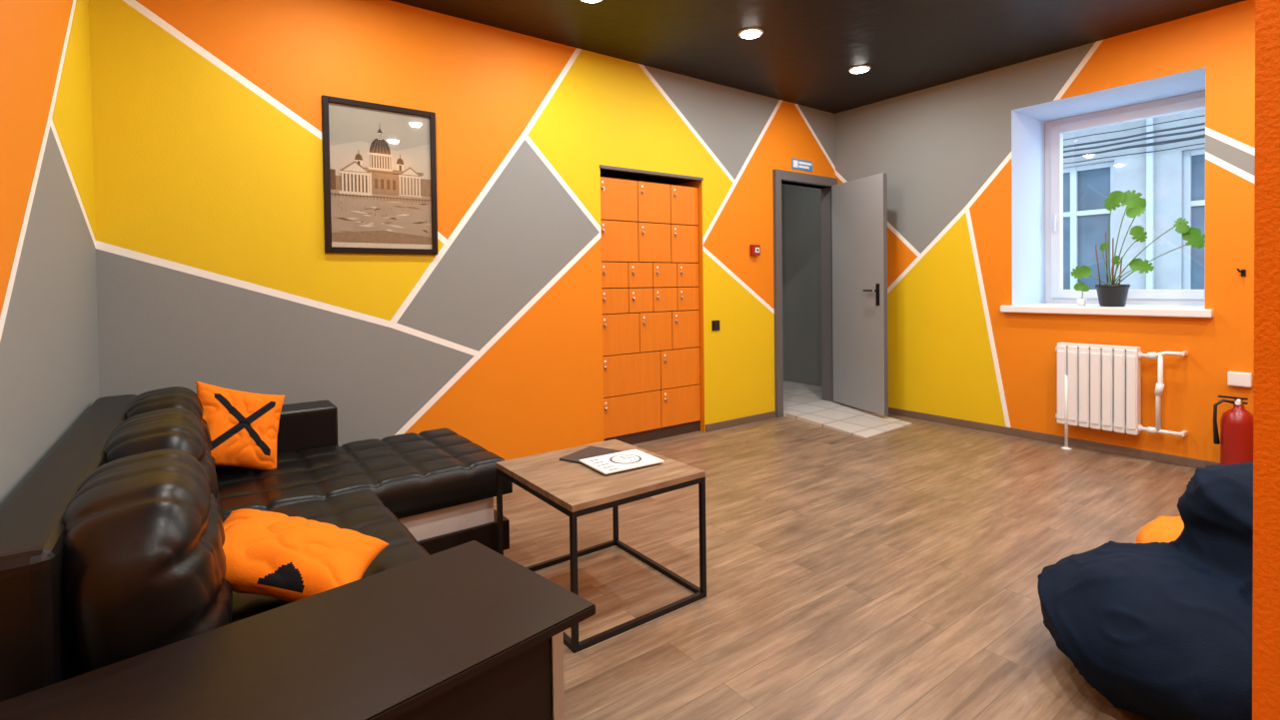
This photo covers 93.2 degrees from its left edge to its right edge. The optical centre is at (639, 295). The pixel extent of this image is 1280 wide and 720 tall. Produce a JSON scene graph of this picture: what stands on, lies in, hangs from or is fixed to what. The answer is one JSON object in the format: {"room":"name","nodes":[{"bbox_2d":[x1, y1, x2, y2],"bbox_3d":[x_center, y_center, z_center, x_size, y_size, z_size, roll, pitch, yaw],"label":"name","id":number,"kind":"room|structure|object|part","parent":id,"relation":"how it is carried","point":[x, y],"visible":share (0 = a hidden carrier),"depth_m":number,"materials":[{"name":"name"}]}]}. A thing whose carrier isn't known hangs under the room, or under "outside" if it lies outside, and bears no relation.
{"room":"lounge waiting room","nodes":[
{"label":"lounge waiting room","id":0,"kind":"room"},
{"bbox_2d":[0,0,99,506],"bbox_3d":[-0.801,-0.207,0.510,0.001,2.718,5.174,-2,1,-36],"label":"wall","id":1,"kind":"structure","parent":0,"point":[49,347],"depth_m":1.70,"materials":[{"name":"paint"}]},
{"bbox_2d":[87,0,835,460],"bbox_3d":[-0.251,-0.278,4.128,5.178,2.718,0.001,-2,1,-36],"label":"wall","id":2,"kind":"structure","parent":0,"point":[213,266],"depth_m":3.36,"materials":[{"name":"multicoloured paint"}]},
{"bbox_2d":[321,94,437,254],"bbox_3d":[-1.391,-0.627,3.271,0.575,0.805,0.021,-2,1,-36],"label":"framed picture","id":3,"kind":"object","parent":2,"relation":"attached to","point":[380,160],"visible":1,"depth_m":3.26,"materials":[{"name":"black wood"}]},
{"bbox_3d":[-1.610,-0.621,3.110,0.030,0.805,0.021,-2,1,-36],"label":"frame","id":4,"kind":"part","parent":3,"relation":"part of","materials":[{"name":"black wood"}]},
{"bbox_3d":[-1.396,-1.014,3.264,0.515,0.030,0.021,-2,1,-36],"label":"frame","id":5,"kind":"part","parent":3,"relation":"part of","materials":[{"name":"black wood"}]},
{"bbox_3d":[-1.386,-0.239,3.278,0.515,0.030,0.021,-2,1,-36],"label":"frame","id":6,"kind":"part","parent":3,"relation":"part of","materials":[{"name":"black wood"}]},
{"bbox_3d":[-1.171,-0.632,3.433,0.030,0.805,0.021,-2,1,-36],"label":"frame","id":7,"kind":"part","parent":3,"relation":"part of","materials":[{"name":"black wood"}]},
{"bbox_2d":[711,320,719,330],"bbox_3d":[0.598,0.239,4.747,0.080,0.080,0.016,-2,1,-36],"label":"light switch","id":8,"kind":"object","parent":2,"relation":"attached to","point":[714,324],"visible":1,"depth_m":4.74,"materials":[{"name":"black plastic"}]},
{"bbox_2d":[705,410,776,431],"bbox_3d":[0.834,1.025,4.927,0.800,0.055,0.016,-2,1,-36],"label":"baseboard","id":9,"kind":"structure","parent":2,"relation":"attached to","point":[751,419],"depth_m":4.90,"materials":[{"name":"laminate"}]},
{"bbox_2d":[749,244,760,255],"bbox_3d":[0.951,-0.370,4.987,0.090,0.090,0.041,-2,1,-36],"label":"button","id":10,"kind":"object","parent":2,"relation":"attached to","point":[754,249],"visible":1,"depth_m":4.97,"materials":[{"name":"red plastic"}]},
{"bbox_2d":[772,168,783,417],"bbox_3d":[1.144,-0.012,5.210,0.070,2.110,0.155,-2,1,-36],"label":"door frame","id":11,"kind":"structure","parent":2,"relation":"attached to","point":[776,174],"depth_m":5.14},
{"bbox_2d":[791,157,812,171],"bbox_3d":[1.438,-1.154,5.360,0.280,0.090,0.008,-2,1,-36],"label":"door sign","id":12,"kind":"object","parent":2,"relation":"attached to","point":[796,164],"visible":1,"depth_m":5.35,"materials":[{"name":"plastic"}]},
{"bbox_2d":[820,178,837,402],"bbox_3d":[1.781,-0.029,5.682,0.055,2.110,0.150,-2,1,-36],"label":"door frame","id":13,"kind":"structure","parent":2,"relation":"attached to","point":[825,194],"depth_m":5.67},
{"bbox_2d":[781,169,878,291],"bbox_3d":[1.639,-0.551,5.193,0.730,1.045,0.762,-2,1,-36],"label":"door","id":14,"kind":"structure","parent":2,"relation":"in","point":[786,176],"depth_m":5.37,"materials":[{"name":"grey wood"}]},
{"bbox_3d":[1.453,-1.035,5.429,0.730,0.080,0.155,-2,1,-36],"label":"casing","id":15,"kind":"part","parent":14,"relation":"part of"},
{"bbox_2d":[831,172,888,415],"bbox_3d":[1.899,-0.008,5.269,0.046,1.990,0.670,-1,1,-19],"label":"leaf","id":16,"kind":"object","parent":14,"relation":"attached to","point":[856,205],"depth_m":5.23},
{"bbox_3d":[1.968,-0.004,5.008,0.006,0.180,0.040,-1,1,-19],"label":"handle","id":17,"kind":"part","parent":16,"relation":"part of","materials":[{"name":"black metal"}]},
{"bbox_3d":[1.968,-0.004,5.008,0.006,0.180,0.040,-1,1,-19],"label":"plate","id":18,"kind":"part","parent":16,"relation":"part of","materials":[{"name":"black metal"}]},
{"bbox_2d":[883,173,888,415],"bbox_3d":[2.011,-0.004,4.953,0.035,1.980,0.013,-2,1,-36],"label":"strip","id":19,"kind":"object","parent":16,"relation":"attached to","point":[884,175],"depth_m":4.95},
{"bbox_2d":[599,164,703,180],"bbox_3d":[0.097,-0.884,4.392,0.940,0.020,0.040,-2,1,-36],"label":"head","id":20,"kind":"object","parent":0,"point":[603,167],"depth_m":4.36},
{"bbox_2d":[781,180,830,386],"bbox_3d":[1.365,-0.270,6.049,1.620,2.610,1.174,-2,1,-36],"label":"wall","id":21,"kind":"structure","parent":0,"point":[800,206],"depth_m":6.68,"materials":[{"name":"grey paint"}]},
{"bbox_3d":[1.434,-1.280,5.442,0.755,0.570,0.110,-2,1,-36],"label":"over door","id":22,"kind":"part","parent":21,"relation":"part of","materials":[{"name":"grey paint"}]},
{"bbox_2d":[783,380,834,416],"bbox_3d":[1.394,1.010,6.055,1.620,0.031,1.216,-2,1,-36],"label":"floor","id":23,"kind":"structure","parent":0,"point":[796,396],"depth_m":5.91,"materials":[{"name":"tile"}]},
{"bbox_2d":[390,0,1245,113],"bbox_3d":[1.255,-1.619,1.951,5.278,0.001,5.274,-2,1,-36],"label":"ceiling","id":24,"kind":"structure","parent":0,"point":[805,51],"depth_m":3.80,"materials":[{"name":"black paint"}]},
{"bbox_2d":[580,0,602,2],"bbox_3d":[-0.264,-1.611,3.270,0.156,0.022,0.156,-2,1,-36],"label":"recessed light","id":25,"kind":"object","parent":24,"relation":"in","point":[586,1],"visible":1,"depth_m":3.30,"materials":[{"name":"white plastic"}]},
{"bbox_2d":[738,27,763,38],"bbox_3d":[0.694,-1.633,3.790,0.156,0.022,0.156,-2,1,-36],"label":"recessed light","id":26,"kind":"object","parent":24,"relation":"in","point":[748,33],"visible":1,"depth_m":3.76,"materials":[{"name":"white plastic"}]},
{"bbox_2d":[848,64,870,73],"bbox_3d":[1.618,-1.657,4.458,0.156,0.022,0.156,-2,1,-36],"label":"recessed light","id":27,"kind":"object","parent":24,"relation":"in","point":[861,68],"visible":1,"depth_m":4.43,"materials":[{"name":"white plastic"}]},
{"bbox_2d":[493,407,1196,719],"bbox_3d":[1.124,1.095,2.310,5.178,0.001,5.774,-2,1,-36],"label":"floor","id":28,"kind":"structure","parent":0,"point":[890,576],"depth_m":2.43,"materials":[{"name":"laminate"}]},
{"bbox_2d":[0,386,512,702],"bbox_3d":[-1.080,0.734,2.113,1.385,0.788,2.005,-2,1,-36],"label":"sectional sofa","id":29,"kind":"object","parent":28,"relation":"on","point":[112,552],"visible":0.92,"depth_m":1.28,"materials":[{"name":"black leather"}]},
{"bbox_3d":[-1.545,0.749,1.690,0.135,0.685,1.855,-2,1,-36],"label":"backrest frame","id":30,"kind":"part","parent":29,"relation":"part of","materials":[{"name":"black leather"}]},
{"bbox_2d":[61,448,232,675],"bbox_3d":[-1.033,0.557,1.284,0.271,0.402,0.615,-2,1,-36],"label":"cushion","id":31,"kind":"object","parent":29,"relation":"on","point":[144,568],"depth_m":1.07,"materials":[{"name":"black leather"}]},
{"bbox_2d":[102,407,222,520],"bbox_3d":[-1.395,0.553,1.775,0.269,0.406,0.595,-2,1,-36],"label":"cushion","id":32,"kind":"object","parent":29,"relation":"on","point":[172,428],"depth_m":1.66,"materials":[{"name":"black leather"}]},
{"bbox_2d":[124,386,215,469],"bbox_3d":[-1.738,0.551,2.242,0.272,0.401,0.555,-2,1,-36],"label":"cushion","id":33,"kind":"object","parent":29,"relation":"on","point":[173,397],"depth_m":2.15,"materials":[{"name":"black leather"}]},
{"bbox_2d":[196,380,285,470],"bbox_3d":[-1.588,0.524,2.386,0.183,0.388,0.415,0,1,37],"label":"throw pillow","id":34,"kind":"object","parent":29,"relation":"on","point":[243,426],"visible":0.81,"depth_m":2.35,"materials":[{"name":"orange fabric"}]},
{"bbox_2d":[222,508,389,602],"bbox_3d":[-0.834,0.615,1.433,0.386,0.173,0.300,-1,1,-9],"label":"throw pillow","id":35,"kind":"object","parent":29,"relation":"on","point":[283,557],"visible":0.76,"depth_m":1.36,"materials":[{"name":"orange fabric"}]},
{"bbox_3d":[-1.627,0.797,2.820,0.370,0.550,0.220,-2,1,-36],"label":"armrest","id":36,"kind":"part","parent":29,"relation":"part of","materials":[{"name":"black leather"}]},
{"bbox_2d":[222,489,429,623],"bbox_3d":[-0.895,0.776,1.682,0.520,0.153,0.960,-2,1,-36],"label":"seat cushion","id":37,"kind":"object","parent":29,"relation":"on","point":[363,512],"depth_m":1.84,"materials":[{"name":"black leather"}]},
{"bbox_2d":[215,427,512,519],"bbox_3d":[-1.189,0.765,2.536,1.060,0.153,0.756,-2,1,-36],"label":"cushion","id":38,"kind":"object","parent":29,"relation":"on","point":[414,475],"depth_m":2.41,"materials":[{"name":"black leather"}]},
{"bbox_3d":[-1.012,0.915,2.655,0.500,0.165,0.675,-2,1,-36],"label":"chaise drawer","id":39,"kind":"part","parent":29,"relation":"part of","materials":[{"name":"beige wood"}]},
{"bbox_2d":[0,540,595,719],"bbox_3d":[-0.530,0.865,0.994,0.431,0.550,0.848,0,1,45],"label":"side table","id":40,"kind":"object","parent":28,"relation":"on","point":[466,632],"visible":1,"depth_m":1.01,"materials":[{"name":"black wood"}]},
{"bbox_3d":[-0.419,0.876,0.857,0.020,0.530,0.715,0,1,45],"label":"panel","id":41,"kind":"part","parent":40,"relation":"part of","materials":[{"name":"black wood"}]},
{"bbox_2d":[495,439,706,653],"bbox_3d":[-0.158,0.880,2.287,0.560,0.465,0.590,-2,1,-36],"label":"coffee table","id":42,"kind":"object","parent":28,"relation":"on","point":[575,490],"visible":0.89,"depth_m":2.17,"materials":[{"name":"brown wood"}]},
{"bbox_3d":[-0.546,0.895,2.357,0.018,0.443,0.018,-2,1,-36],"label":"leg","id":43,"kind":"part","parent":42,"relation":"part of","materials":[{"name":"black metal"}]},
{"bbox_3d":[-0.379,0.684,2.123,0.018,0.018,0.554,-2,1,-36],"label":"rail","id":44,"kind":"part","parent":42,"relation":"part of","materials":[{"name":"black metal"}]},
{"bbox_3d":[-0.373,1.109,2.131,0.018,0.018,0.554,-2,1,-36],"label":"rail","id":45,"kind":"part","parent":42,"relation":"part of","materials":[{"name":"black metal"}]},
{"bbox_3d":[-0.325,1.101,2.522,0.524,0.018,0.018,-2,1,-36],"label":"rail","id":46,"kind":"part","parent":42,"relation":"part of","materials":[{"name":"black metal"}]},
{"bbox_3d":[-0.207,0.898,1.897,0.018,0.443,0.018,-2,1,-36],"label":"leg","id":47,"kind":"part","parent":42,"relation":"part of","materials":[{"name":"black metal"}]},
{"bbox_2d":[559,445,622,465],"bbox_3d":[-0.172,0.641,2.405,0.210,0.008,0.210,0,1,32],"label":"folder","id":48,"kind":"object","parent":42,"relation":"on","point":[591,452],"visible":0.61,"depth_m":2.43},
{"bbox_3d":[-0.109,0.883,2.679,0.018,0.443,0.018,-2,1,-36],"label":"leg","id":49,"kind":"part","parent":42,"relation":"part of","materials":[{"name":"black metal"}]},
{"bbox_2d":[578,449,664,474],"bbox_3d":[-0.071,0.633,2.312,0.260,0.008,0.200,-1,1,-33],"label":"magazine","id":50,"kind":"object","parent":42,"relation":"on","point":[634,459],"visible":1,"depth_m":2.30,"materials":[{"name":"paper"}]},
{"bbox_3d":[0.009,0.680,2.054,0.524,0.018,0.018,-2,1,-36],"label":"rail","id":51,"kind":"part","parent":42,"relation":"part of","materials":[{"name":"black metal"}]},
{"bbox_3d":[0.014,1.105,2.061,0.524,0.018,0.018,-2,1,-36],"label":"rail","id":52,"kind":"part","parent":42,"relation":"part of","materials":[{"name":"black metal"}]},
{"bbox_3d":[0.063,1.097,2.452,0.018,0.018,0.554,-2,1,-36],"label":"rail","id":53,"kind":"part","parent":42,"relation":"part of","materials":[{"name":"black metal"}]},
{"bbox_3d":[0.230,0.887,2.218,0.018,0.443,0.018,-2,1,-36],"label":"leg","id":54,"kind":"part","parent":42,"relation":"part of","materials":[{"name":"black metal"}]},
{"bbox_2d":[600,176,700,444],"bbox_3d":[-0.024,0.120,4.592,0.926,1.900,0.427,-2,1,-36],"label":"tall cabinet","id":55,"kind":"object","parent":28,"relation":"on","point":[649,231],"visible":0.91,"depth_m":4.42,"materials":[{"name":"wood"}]},
{"bbox_3d":[-0.186,-0.139,4.234,0.243,0.179,0.015,-2,1,-36],"label":"locker door","id":56,"kind":"part","parent":55,"relation":"part of","materials":[{"name":"orange wood"}]},
{"bbox_3d":[-0.183,0.043,4.238,0.243,0.174,0.015,-2,1,-36],"label":"locker door","id":57,"kind":"part","parent":55,"relation":"part of","materials":[{"name":"orange wood"}]},
{"bbox_3d":[-0.156,-0.670,4.253,0.335,0.289,0.015,-2,1,-36],"label":"locker door","id":58,"kind":"part","parent":55,"relation":"part of","materials":[{"name":"orange wood"}]},
{"bbox_3d":[-0.152,-0.378,4.258,0.335,0.284,0.015,-2,1,-36],"label":"locker door","id":59,"kind":"part","parent":55,"relation":"part of","materials":[{"name":"orange wood"}]},
{"bbox_3d":[-0.143,0.277,4.269,0.335,0.284,0.015,-2,1,-36],"label":"locker door","id":60,"kind":"part","parent":55,"relation":"part of","materials":[{"name":"orange wood"}]},
{"bbox_3d":[-0.063,0.565,4.330,0.524,0.284,0.015,-2,1,-36],"label":"locker door","id":61,"kind":"part","parent":55,"relation":"part of","materials":[{"name":"orange wood"}]},
{"bbox_3d":[-0.059,0.852,4.335,0.524,0.279,0.015,-2,1,-36],"label":"locker door","id":62,"kind":"part","parent":55,"relation":"part of","materials":[{"name":"orange wood"}]},
{"bbox_3d":[0.003,-0.144,4.374,0.215,0.179,0.015,-2,1,-36],"label":"locker door","id":63,"kind":"part","parent":55,"relation":"part of","materials":[{"name":"orange wood"}]},
{"bbox_3d":[0.006,0.038,4.377,0.215,0.174,0.015,-2,1,-36],"label":"locker door","id":64,"kind":"part","parent":55,"relation":"part of","materials":[{"name":"orange wood"}]},
{"bbox_3d":[0.104,-0.677,4.444,0.298,0.289,0.015,-2,1,-36],"label":"locker door","id":65,"kind":"part","parent":55,"relation":"part of","materials":[{"name":"orange wood"}]},
{"bbox_3d":[0.108,-0.385,4.449,0.298,0.284,0.015,-2,1,-36],"label":"locker door","id":66,"kind":"part","parent":55,"relation":"part of","materials":[{"name":"orange wood"}]},
{"bbox_3d":[0.117,0.270,4.460,0.298,0.284,0.015,-2,1,-36],"label":"locker door","id":67,"kind":"part","parent":55,"relation":"part of","materials":[{"name":"orange wood"}]},
{"bbox_3d":[0.185,-0.149,4.508,0.224,0.179,0.015,-2,1,-36],"label":"locker door","id":68,"kind":"part","parent":55,"relation":"part of","materials":[{"name":"orange wood"}]},
{"bbox_3d":[0.188,0.033,4.511,0.224,0.174,0.015,-2,1,-36],"label":"locker door","id":69,"kind":"part","parent":55,"relation":"part of","materials":[{"name":"orange wood"}]},
{"bbox_3d":[0.312,0.843,4.609,0.386,0.279,0.015,-2,1,-36],"label":"locker door","id":70,"kind":"part","parent":55,"relation":"part of","materials":[{"name":"orange wood"}]},
{"bbox_3d":[0.308,0.555,4.604,0.386,0.284,0.015,-2,1,-36],"label":"locker door","id":71,"kind":"part","parent":55,"relation":"part of","materials":[{"name":"orange wood"}]},
{"bbox_3d":[0.342,-0.391,4.621,0.271,0.284,0.015,-2,1,-36],"label":"locker door","id":72,"kind":"part","parent":55,"relation":"part of","materials":[{"name":"orange wood"}]},
{"bbox_3d":[0.338,-0.683,4.616,0.271,0.289,0.015,-2,1,-36],"label":"locker door","id":73,"kind":"part","parent":55,"relation":"part of","materials":[{"name":"orange wood"}]},
{"bbox_3d":[0.350,0.264,4.633,0.271,0.284,0.015,-2,1,-36],"label":"locker door","id":74,"kind":"part","parent":55,"relation":"part of","materials":[{"name":"orange wood"}]},
{"bbox_3d":[0.367,-0.154,4.642,0.215,0.179,0.015,-2,1,-36],"label":"locker door","id":75,"kind":"part","parent":55,"relation":"part of","materials":[{"name":"orange wood"}]},
{"bbox_3d":[0.370,0.029,4.645,0.215,0.174,0.015,-2,1,-36],"label":"locker door","id":76,"kind":"part","parent":55,"relation":"part of","materials":[{"name":"orange wood"}]},
{"bbox_2d":[600,168,704,431],"bbox_3d":[-0.030,0.082,4.599,0.970,1.975,0.488,-2,1,-36],"label":"trim","id":77,"kind":"structure","parent":28,"relation":"on","point":[604,173],"depth_m":4.69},
{"bbox_2d":[785,402,912,438],"bbox_3d":[1.735,1.023,5.014,0.845,0.032,0.864,-2,1,-36],"label":"floor tiles","id":78,"kind":"structure","parent":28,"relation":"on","point":[837,417],"depth_m":4.95,"materials":[{"name":"tile"}]},
{"bbox_2d":[1055,342,1188,450],"bbox_3d":[3.068,0.683,3.895,0.150,0.715,0.665,-2,1,-36],"label":"radiator","id":79,"kind":"object","parent":28,"relation":"on","point":[1099,386],"visible":1,"depth_m":3.90,"materials":[{"name":"white metal"}]},
{"bbox_3d":[2.878,0.790,4.082,0.020,0.500,0.020,-2,1,-36],"label":"foot post","id":80,"kind":"part","parent":79,"relation":"part of","materials":[{"name":"white plastic"}]},
{"bbox_2d":[1057,342,1140,350],"bbox_3d":[2.996,0.336,3.964,0.070,0.020,0.437,-2,1,-36],"label":"grille","id":81,"kind":"object","parent":79,"relation":"attached to","point":[1060,346],"depth_m":3.96,"materials":[{"name":"white metal"}]},
{"bbox_2d":[1037,462,1253,719],"bbox_3d":[1.574,0.783,1.640,0.798,0.633,0.837,-2,1,-36],"label":"bean bag chair","id":82,"kind":"object","parent":28,"relation":"on","point":[1160,631],"visible":0.88,"depth_m":1.57,"materials":[{"name":"blue fabric"}]},
{"bbox_2d":[1135,516,1184,543],"bbox_3d":[2.171,0.942,2.202,0.581,0.279,0.570,-2,1,-36],"label":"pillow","id":83,"kind":"object","parent":28,"relation":"on","point":[1162,529],"visible":0.16,"depth_m":2.29,"materials":[{"name":"orange fabric"}]},
{"bbox_2d":[1213,395,1253,465],"bbox_3d":[3.358,0.810,3.400,0.149,0.472,0.161,-1,1,-20],"label":"fire extinguisher","id":84,"kind":"object","parent":28,"relation":"on","point":[1236,424],"visible":0.8,"depth_m":3.36,"materials":[{"name":"red metal"}]},
{"bbox_3d":[3.342,0.579,3.410,0.020,0.010,0.120,-2,1,-36],"label":"lever","id":85,"kind":"part","parent":84,"relation":"part of","materials":[{"name":"black metal"}]},
{"bbox_2d":[834,0,1255,462],"bbox_3d":[2.899,-0.322,4.216,0.001,2.718,3.594,-2,1,-36],"label":"wall","id":86,"kind":"structure","parent":0,"point":[943,151],"depth_m":4.44,"materials":[{"name":"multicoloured paint"}]},
{"bbox_2d":[1011,109,1045,305],"bbox_3d":[2.995,-0.644,4.666,0.699,1.535,0.050,-2,1,-36],"label":"reveal","id":87,"kind":"object","parent":86,"relation":"attached to","point":[1027,133],"visible":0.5,"depth_m":4.60,"materials":[{"name":"white paint"}]},
{"bbox_2d":[838,402,1220,468],"bbox_3d":[2.917,1.010,4.226,0.016,0.055,3.574,-2,1,-36],"label":"baseboard","id":88,"kind":"structure","parent":86,"relation":"attached to","point":[1140,454],"depth_m":4.20,"materials":[{"name":"laminate"}]},
{"bbox_2d":[1000,67,1214,317],"bbox_3d":[3.297,-0.643,4.208,0.755,1.530,1.165,-2,1,-36],"label":"window","id":89,"kind":"structure","parent":86,"relation":"in","point":[1193,81],"depth_m":4.31,"materials":[{"name":"white paint"}]},
{"bbox_3d":[3.256,-0.650,4.790,0.070,1.435,0.060,-2,1,-36],"label":"outer frame","id":90,"kind":"part","parent":89,"relation":"part of","materials":[{"name":"white plastic"}]},
{"bbox_3d":[3.266,-0.649,4.739,0.065,1.345,0.065,-2,1,-36],"label":"sash","id":91,"kind":"part","parent":89,"relation":"part of","materials":[{"name":"white plastic"}]},
{"bbox_2d":[1074,282,1089,305],"bbox_3d":[3.095,-0.007,4.238,0.059,0.165,0.075,-1,1,2],"label":"seedling","id":92,"kind":"object","parent":89,"relation":"on","point":[1082,287],"visible":0.98,"depth_m":4.22,"materials":[{"name":"green plant"}]},
{"bbox_3d":[3.542,-1.334,4.378,0.070,0.060,0.935,-2,1,-36],"label":"outer frame","id":93,"kind":"part","parent":89,"relation":"part of","materials":[{"name":"white plastic"}]},
{"bbox_3d":[3.542,-0.007,4.388,0.065,0.065,0.835,-2,1,-36],"label":"sash","id":94,"kind":"part","parent":89,"relation":"part of","materials":[{"name":"white plastic"}]},
{"bbox_3d":[3.525,-1.286,4.365,0.065,0.065,0.835,-2,1,-36],"label":"sash","id":95,"kind":"part","parent":89,"relation":"part of","materials":[{"name":"white plastic"}]},
{"bbox_2d":[1071,189,1205,306],"bbox_3d":[3.265,-0.311,3.990,0.188,0.776,0.706,-2,1,-36],"label":"monstera","id":96,"kind":"object","parent":89,"relation":"on","point":[1113,295],"visible":0.98,"depth_m":4.02,"materials":[{"name":"green plant"}]},
{"bbox_3d":[3.183,-0.183,4.114,0.014,0.282,0.083,-1,1,-14],"label":"stem","id":97,"kind":"part","parent":96,"relation":"part of","materials":[{"name":"green plant"}]},
{"bbox_3d":[3.185,-0.329,4.095,0.017,0.571,0.026,-2,1,-36],"label":"stem","id":98,"kind":"part","parent":96,"relation":"part of","materials":[{"name":"green plant"}]},
{"bbox_3d":[3.215,-0.343,4.041,0.010,0.601,0.103,-2,1,-42],"label":"stem","id":99,"kind":"part","parent":96,"relation":"part of","materials":[{"name":"green plant"}]},
{"bbox_3d":[3.226,-0.298,4.017,0.011,0.512,0.152,-1,1,-26],"label":"stem","id":100,"kind":"part","parent":96,"relation":"part of","materials":[{"name":"green plant"}]},
{"bbox_3d":[3.232,-0.213,4.027,0.027,0.343,0.158,-2,1,-36],"label":"stem","id":101,"kind":"part","parent":96,"relation":"part of","materials":[{"name":"green plant"}]},
{"bbox_3d":[3.277,-0.247,3.933,0.025,0.414,0.374,-2,1,-36],"label":"stem","id":102,"kind":"part","parent":96,"relation":"part of","materials":[{"name":"green plant"}]},
{"bbox_3d":[3.321,-0.187,3.917,0.007,0.295,0.434,-1,1,-35],"label":"stem","id":103,"kind":"part","parent":96,"relation":"part of","materials":[{"name":"green plant"}]},
{"bbox_3d":[3.231,-0.613,4.708,0.010,0.015,0.011,-2,1,-36],"label":"handle neck","id":104,"kind":"object","parent":89,"relation":"attached to","visible":0},
{"bbox_2d":[1053,214,1056,231],"bbox_3d":[3.226,-0.561,4.705,0.015,0.130,0.017,-2,1,-36],"label":"lever","id":105,"kind":"object","parent":104,"relation":"attached to","point":[1054,216],"visible":1,"depth_m":4.70,"materials":[{"name":"white plastic"}]},
{"bbox_2d":[1227,371,1253,387],"bbox_3d":[3.444,0.483,3.471,0.040,0.080,0.100,-2,1,-36],"label":"junction box","id":106,"kind":"object","parent":86,"relation":"attached to","point":[1236,379],"visible":1,"depth_m":3.46,"materials":[{"name":"white plastic"}]},
{"bbox_2d":[1236,268,1246,276],"bbox_3d":[3.433,-0.130,3.454,0.058,0.048,0.020,-1,1,-21],"label":"wall hook","id":107,"kind":"object","parent":86,"relation":"attached to","point":[1243,272],"visible":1,"depth_m":3.46,"materials":[{"name":"black metal"}]},
{"bbox_3d":[3.454,-0.127,3.462,0.008,0.040,0.020,-2,1,-36],"label":"plate","id":108,"kind":"part","parent":107,"relation":"part of","materials":[{"name":"black metal"}]},
{"bbox_3d":[3.332,0.101,4.234,0.699,0.050,1.155,-2,1,-36],"label":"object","id":109,"kind":"object","parent":86,"relation":"attached to","visible":0},
{"bbox_2d":[1054,297,1205,305],"bbox_3d":[3.561,0.040,4.402,0.070,0.060,0.935,-2,1,-36],"label":"frame","id":110,"kind":"object","parent":109,"relation":"on","point":[1056,301],"visible":0.37,"depth_m":4.28,"materials":[{"name":"white plastic"}]},
{"bbox_2d":[1077,298,1086,305],"bbox_3d":[3.094,0.050,4.235,0.056,0.050,0.055,-2,1,-36],"label":"cup","id":111,"kind":"object","parent":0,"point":[1080,302],"depth_m":4.22,"materials":[{"name":"white plastic"}]},
{"bbox_2d":[1095,284,1130,306],"bbox_3d":[3.197,0.003,4.093,0.188,0.148,0.188,-2,1,-36],"label":"pot","id":112,"kind":"object","parent":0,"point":[1108,295],"depth_m":4.03,"materials":[{"name":"black plastic"}]},
{"bbox_2d":[1252,0,1279,719],"bbox_3d":[0.725,-0.228,0.525,0.300,2.718,0.228,-2,1,-36],"label":"wall","id":113,"kind":"structure","parent":0,"point":[1266,394],"depth_m":0.53,"materials":[{"name":"orange paint"}]},
{"label":"outside","id":114,"kind":"structure","parent":0,"visible":0},
{"label":"ground","id":115,"kind":"structure","parent":114,"visible":0},
{"bbox_2d":[1063,108,1205,289],"bbox_3d":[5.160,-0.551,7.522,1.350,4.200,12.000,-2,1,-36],"label":"window pane","id":116,"kind":"object","parent":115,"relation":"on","point":[1161,159],"visible":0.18,"depth_m":7.11,"materials":[{"name":"clear glass"}]},
{"bbox_3d":[5.439,-1.042,7.925,0.037,0.060,0.353,-2,1,-36],"label":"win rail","id":117,"kind":"part","parent":116,"relation":"part of","materials":[{"name":"white plastic"}]},
{"bbox_3d":[5.431,-1.611,7.915,0.037,0.059,0.353,-2,1,-36],"label":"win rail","id":118,"kind":"part","parent":116,"relation":"part of","materials":[{"name":"white plastic"}]},
{"bbox_3d":[5.594,-0.701,7.779,0.020,1.980,1.000,-2,1,-36],"label":"pane","id":119,"kind":"part","parent":116,"relation":"part of","materials":[{"name":"clear glass"}]},
{"bbox_3d":[5.691,-1.039,7.583,0.037,0.060,0.353,-2,1,-36],"label":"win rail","id":120,"kind":"part","parent":116,"relation":"part of","materials":[{"name":"white plastic"}]},
{"bbox_3d":[5.683,-1.609,7.573,0.037,0.059,0.353,-2,1,-36],"label":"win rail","id":121,"kind":"part","parent":116,"relation":"part of","materials":[{"name":"white plastic"}]},
{"bbox_3d":[6.359,-1.032,6.675,0.037,0.060,0.418,-2,1,-36],"label":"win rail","id":122,"kind":"part","parent":116,"relation":"part of","materials":[{"name":"white plastic"}]},
{"bbox_3d":[6.352,-1.602,6.665,0.037,0.059,0.418,-2,1,-36],"label":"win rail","id":123,"kind":"part","parent":116,"relation":"part of","materials":[{"name":"white plastic"}]},
{"bbox_3d":[6.534,-0.691,6.503,0.020,1.980,1.130,-2,1,-36],"label":"pane","id":124,"kind":"part","parent":116,"relation":"part of","materials":[{"name":"clear glass"}]}
]}

